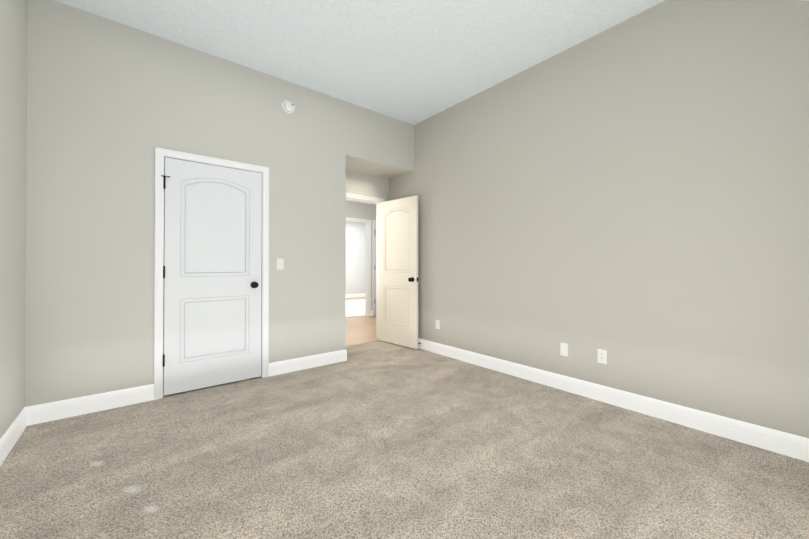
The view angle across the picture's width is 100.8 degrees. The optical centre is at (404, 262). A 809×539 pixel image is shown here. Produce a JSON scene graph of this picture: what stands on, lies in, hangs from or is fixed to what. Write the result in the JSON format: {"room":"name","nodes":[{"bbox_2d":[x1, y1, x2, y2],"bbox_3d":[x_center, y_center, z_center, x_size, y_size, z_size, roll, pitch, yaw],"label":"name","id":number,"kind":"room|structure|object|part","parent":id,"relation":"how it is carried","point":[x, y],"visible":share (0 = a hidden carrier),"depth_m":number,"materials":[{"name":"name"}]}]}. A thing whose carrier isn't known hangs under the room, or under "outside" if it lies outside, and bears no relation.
{"room":"empty bedroom","nodes":[
{"label":"empty bedroom","id":0,"kind":"room"},
{"bbox_2d":[0,0,27,438],"bbox_3d":[-1.459,-0.397,0.777,0.120,3.060,4.200,0,0,-39],"label":"wall","id":1,"kind":"structure","parent":0,"point":[13,81],"depth_m":2.09,"materials":[{"name":"paint"}]},
{"bbox_2d":[0,407,26,465],"bbox_3d":[-1.408,1.067,0.809,0.013,0.131,3.960,0,0,-39],"label":"baseboard","id":2,"kind":"structure","parent":1,"relation":"attached to","point":[12,435],"depth_m":2.07,"materials":[{"name":"white wood"}]},
{"bbox_2d":[25,0,413,406],"bbox_3d":[-1.300,-0.380,3.533,3.600,3.060,0.120,0,0,-39],"label":"wall","id":3,"kind":"structure","parent":0,"point":[94,101],"depth_m":2.73,"materials":[{"name":"paint"}]},
{"bbox_2d":[26,384,153,425],"bbox_3d":[-2.373,1.079,2.567,0.728,0.131,0.013,0,0,-39],"label":"baseboard","id":4,"kind":"structure","parent":3,"relation":"attached to","point":[50,411],"depth_m":2.54,"materials":[{"name":"white wood"}]},
{"bbox_2d":[154,147,268,399],"bbox_3d":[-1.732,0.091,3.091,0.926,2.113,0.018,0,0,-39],"label":"door frame","id":5,"kind":"structure","parent":3,"relation":"attached to","point":[160,153],"depth_m":2.83,"materials":[{"name":"white wood"}]},
{"bbox_2d":[164,157,261,395],"bbox_3d":[-1.748,0.118,3.111,0.790,2.030,0.035,0,0,-39],"label":"closet door","id":6,"kind":"structure","parent":3,"relation":"in","point":[212,261],"depth_m":3.07,"materials":[{"name":"white wood"}]},
{"bbox_2d":[161,175,258,366],"bbox_3d":[-1.758,0.073,3.103,0.818,1.623,0.169,0,0,-39],"label":"hardware piece","id":7,"kind":"object","parent":6,"relation":"attached to","point":[254,284],"visible":0.88,"depth_m":2.84,"materials":[{"name":"black metal"}]},
{"bbox_2d":[277,258,283,269],"bbox_3d":[-1.282,0.015,3.458,0.070,0.114,0.015,0,0,-39],"label":"light switch","id":8,"kind":"object","parent":3,"relation":"attached to","point":[280,264],"visible":1,"depth_m":3.46,"materials":[{"name":"white plastic"}]},
{"bbox_2d":[282,100,294,113],"bbox_3d":[-1.208,-1.640,3.510,0.140,0.140,0.043,0,0,-39],"label":"smoke detector","id":9,"kind":"object","parent":3,"relation":"attached to","point":[288,106],"visible":1,"depth_m":3.50,"materials":[{"name":"white plastic"}]},
{"bbox_2d":[269,349,346,375],"bbox_3d":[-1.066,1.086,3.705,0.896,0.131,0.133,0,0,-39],"label":"baseboard","id":10,"kind":"structure","parent":3,"relation":"attached to","point":[291,365],"depth_m":3.62,"materials":[{"name":"white wood"}]},
{"bbox_2d":[346,221,364,293],"bbox_3d":[-2.375,-0.252,10.953,6.720,2.900,0.120,0,0,-39],"label":"wall","id":11,"kind":"structure","parent":0,"point":[355,257],"depth_m":11.44,"materials":[{"name":"paint"}]},
{"bbox_2d":[346,293,364,297],"bbox_3d":[-2.325,1.132,10.898,6.500,0.131,0.013,0,0,-39],"label":"baseboard","id":12,"kind":"structure","parent":11,"relation":"attached to","point":[355,295],"depth_m":11.41,"materials":[{"name":"white wood"}]},
{"bbox_2d":[346,297,365,318],"bbox_3d":[-1.203,1.221,9.498,6.720,0.056,3.840,0,0,-39],"label":"floor","id":13,"kind":"structure","parent":0,"point":[353,299],"depth_m":10.89,"materials":[{"name":"brown wood"}]},
{"bbox_2d":[346,299,364,317],"bbox_3d":[-1.151,1.187,9.213,5.000,0.008,3.110,0,0,-39],"label":"floor","id":14,"kind":"structure","parent":13,"relation":"on","point":[355,307],"depth_m":8.59,"materials":[{"name":"white"}]},
{"bbox_2d":[346,202,373,309],"bbox_3d":[-1.077,-0.146,7.138,0.940,2.640,0.120,0,0,-39],"label":"wall","id":15,"kind":"structure","parent":0,"point":[357,210],"depth_m":7.21,"materials":[{"name":"paint"}]},
{"bbox_2d":[55,0,664,124],"bbox_3d":[-0.585,-1.975,2.662,3.840,0.120,3.570,0,0,-39],"label":"ceiling","id":16,"kind":"structure","parent":0,"point":[414,62],"depth_m":2.83,"materials":[{"name":"white paint"}]},
{"bbox_2d":[346,200,375,205],"bbox_3d":[-0.848,-1.374,5.998,5.240,0.200,2.190,0,0,-39],"label":"ceiling","id":17,"kind":"structure","parent":0,"point":[360,202],"depth_m":7.05,"materials":[{"name":"white paint"}]},
{"bbox_2d":[346,315,377,345],"bbox_3d":[-0.839,1.198,5.970,5.240,0.056,2.100,0,0,-39],"label":"floor","id":18,"kind":"structure","parent":0,"point":[359,330],"depth_m":5.76,"materials":[{"name":"beige wood"}]},
{"bbox_2d":[346,171,388,201],"bbox_3d":[-0.639,-0.206,4.828,0.940,2.730,0.120,0,0,-39],"label":"wall","id":19,"kind":"structure","parent":0,"point":[363,184],"depth_m":4.84,"materials":[{"name":"paint"}]},
{"bbox_2d":[346,158,407,178],"bbox_3d":[-0.589,-1.323,4.496,1.290,0.100,0.470,0,0,-39],"label":"soffit","id":20,"kind":"structure","parent":0,"point":[368,169],"depth_m":4.62,"materials":[{"name":"paint"}]},
{"bbox_2d":[0,340,808,538],"bbox_3d":[-0.172,1.171,2.132,3.840,0.060,4.700,0,0,-39],"label":"floor carpet","id":21,"kind":"object","parent":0,"point":[379,439],"visible":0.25,"depth_m":1.86,"materials":[{"name":"beige carpet"}]},
{"bbox_2d":[389,0,808,437],"bbox_3d":[1.244,-0.381,3.349,0.120,3.060,4.790,0,0,-39],"label":"wall","id":22,"kind":"structure","parent":0,"point":[630,195],"depth_m":2.54,"materials":[{"name":"paint"}]},
{"bbox_2d":[436,320,439,328],"bbox_3d":[0.420,0.787,4.257,0.007,0.114,0.070,0,0,-39],"label":"electrical outlet","id":23,"kind":"object","parent":22,"relation":"attached to","point":[437,324],"visible":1,"depth_m":4.25,"materials":[{"name":"white plastic"}]},
{"bbox_2d":[560,342,567,356],"bbox_3d":[1.435,0.781,3.006,0.006,0.114,0.070,0,0,-39],"label":"electrical outlet","id":24,"kind":"object","parent":22,"relation":"attached to","point":[563,349],"visible":1,"depth_m":3.00,"materials":[{"name":"white plastic"}]},
{"bbox_2d":[597,349,606,363],"bbox_3d":[1.631,0.776,2.764,0.007,0.114,0.070,0,0,-39],"label":"electrical outlet","id":25,"kind":"object","parent":22,"relation":"attached to","point":[601,356],"visible":1,"depth_m":2.76,"materials":[{"name":"white plastic"}]},
{"bbox_2d":[418,338,808,461],"bbox_3d":[1.192,1.083,3.298,0.013,0.131,4.550,0,0,-39],"label":"baseboard","id":26,"kind":"structure","parent":22,"relation":"attached to","point":[785,443],"depth_m":2.49,"materials":[{"name":"white wood"}]},
{"bbox_3d":[-1.140,-0.209,4.421,0.350,2.730,0.120,0,0,-39],"label":"wall","id":27,"kind":"structure","parent":0,"visible":0},
{"bbox_2d":[346,193,384,339],"bbox_3d":[-0.683,0.102,4.778,0.896,2.113,0.138,0,0,-39],"label":"door frame","id":28,"kind":"structure","parent":27,"relation":"attached to","point":[377,268],"depth_m":5.01,"materials":[{"name":"white wood"}]},
{"bbox_2d":[379,195,418,348],"bbox_3d":[-0.077,0.128,4.721,0.784,2.030,0.249,0,-1,45],"label":"bedroom door","id":29,"kind":"structure","parent":27,"relation":"in","point":[398,268],"depth_m":4.66,"materials":[{"name":"white wood"}]},
{"bbox_3d":[-0.077,0.088,4.721,0.170,1.614,0.770,0,0,-39],"label":"bedroom door hardware","id":30,"kind":"part","parent":29,"relation":"part of","materials":[{"name":"black metal"}]},
{"bbox_3d":[-2.442,-0.153,6.030,2.575,2.640,0.120,0,0,-39],"label":"wall","id":31,"kind":"structure","parent":0,"visible":0},
{"bbox_2d":[346,217,370,316],"bbox_3d":[-1.122,0.117,7.088,0.896,2.113,0.138,0,0,-39],"label":"door frame","id":32,"kind":"structure","parent":31,"relation":"attached to","point":[369,259],"depth_m":7.31,"materials":[{"name":"white wood"}]},
{"bbox_3d":[0.179,-0.140,8.156,0.675,2.640,0.120,0,0,-39],"label":"wall","id":33,"kind":"structure","parent":0,"visible":0},
{"bbox_2d":[372,220,375,315],"bbox_3d":[-0.354,0.120,7.633,0.896,2.113,0.018,0,0,-39],"label":"door frame","id":34,"kind":"structure","parent":33,"relation":"attached to","point":[373,265],"depth_m":7.36,"materials":[{"name":"white wood"}]},
{"bbox_2d":[375,223,375,314],"bbox_3d":[-0.370,0.147,7.654,0.760,2.030,0.035,0,0,-39],"label":"door","id":35,"kind":"structure","parent":33,"relation":"in","point":[375,268],"depth_m":7.41,"materials":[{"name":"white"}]}
]}

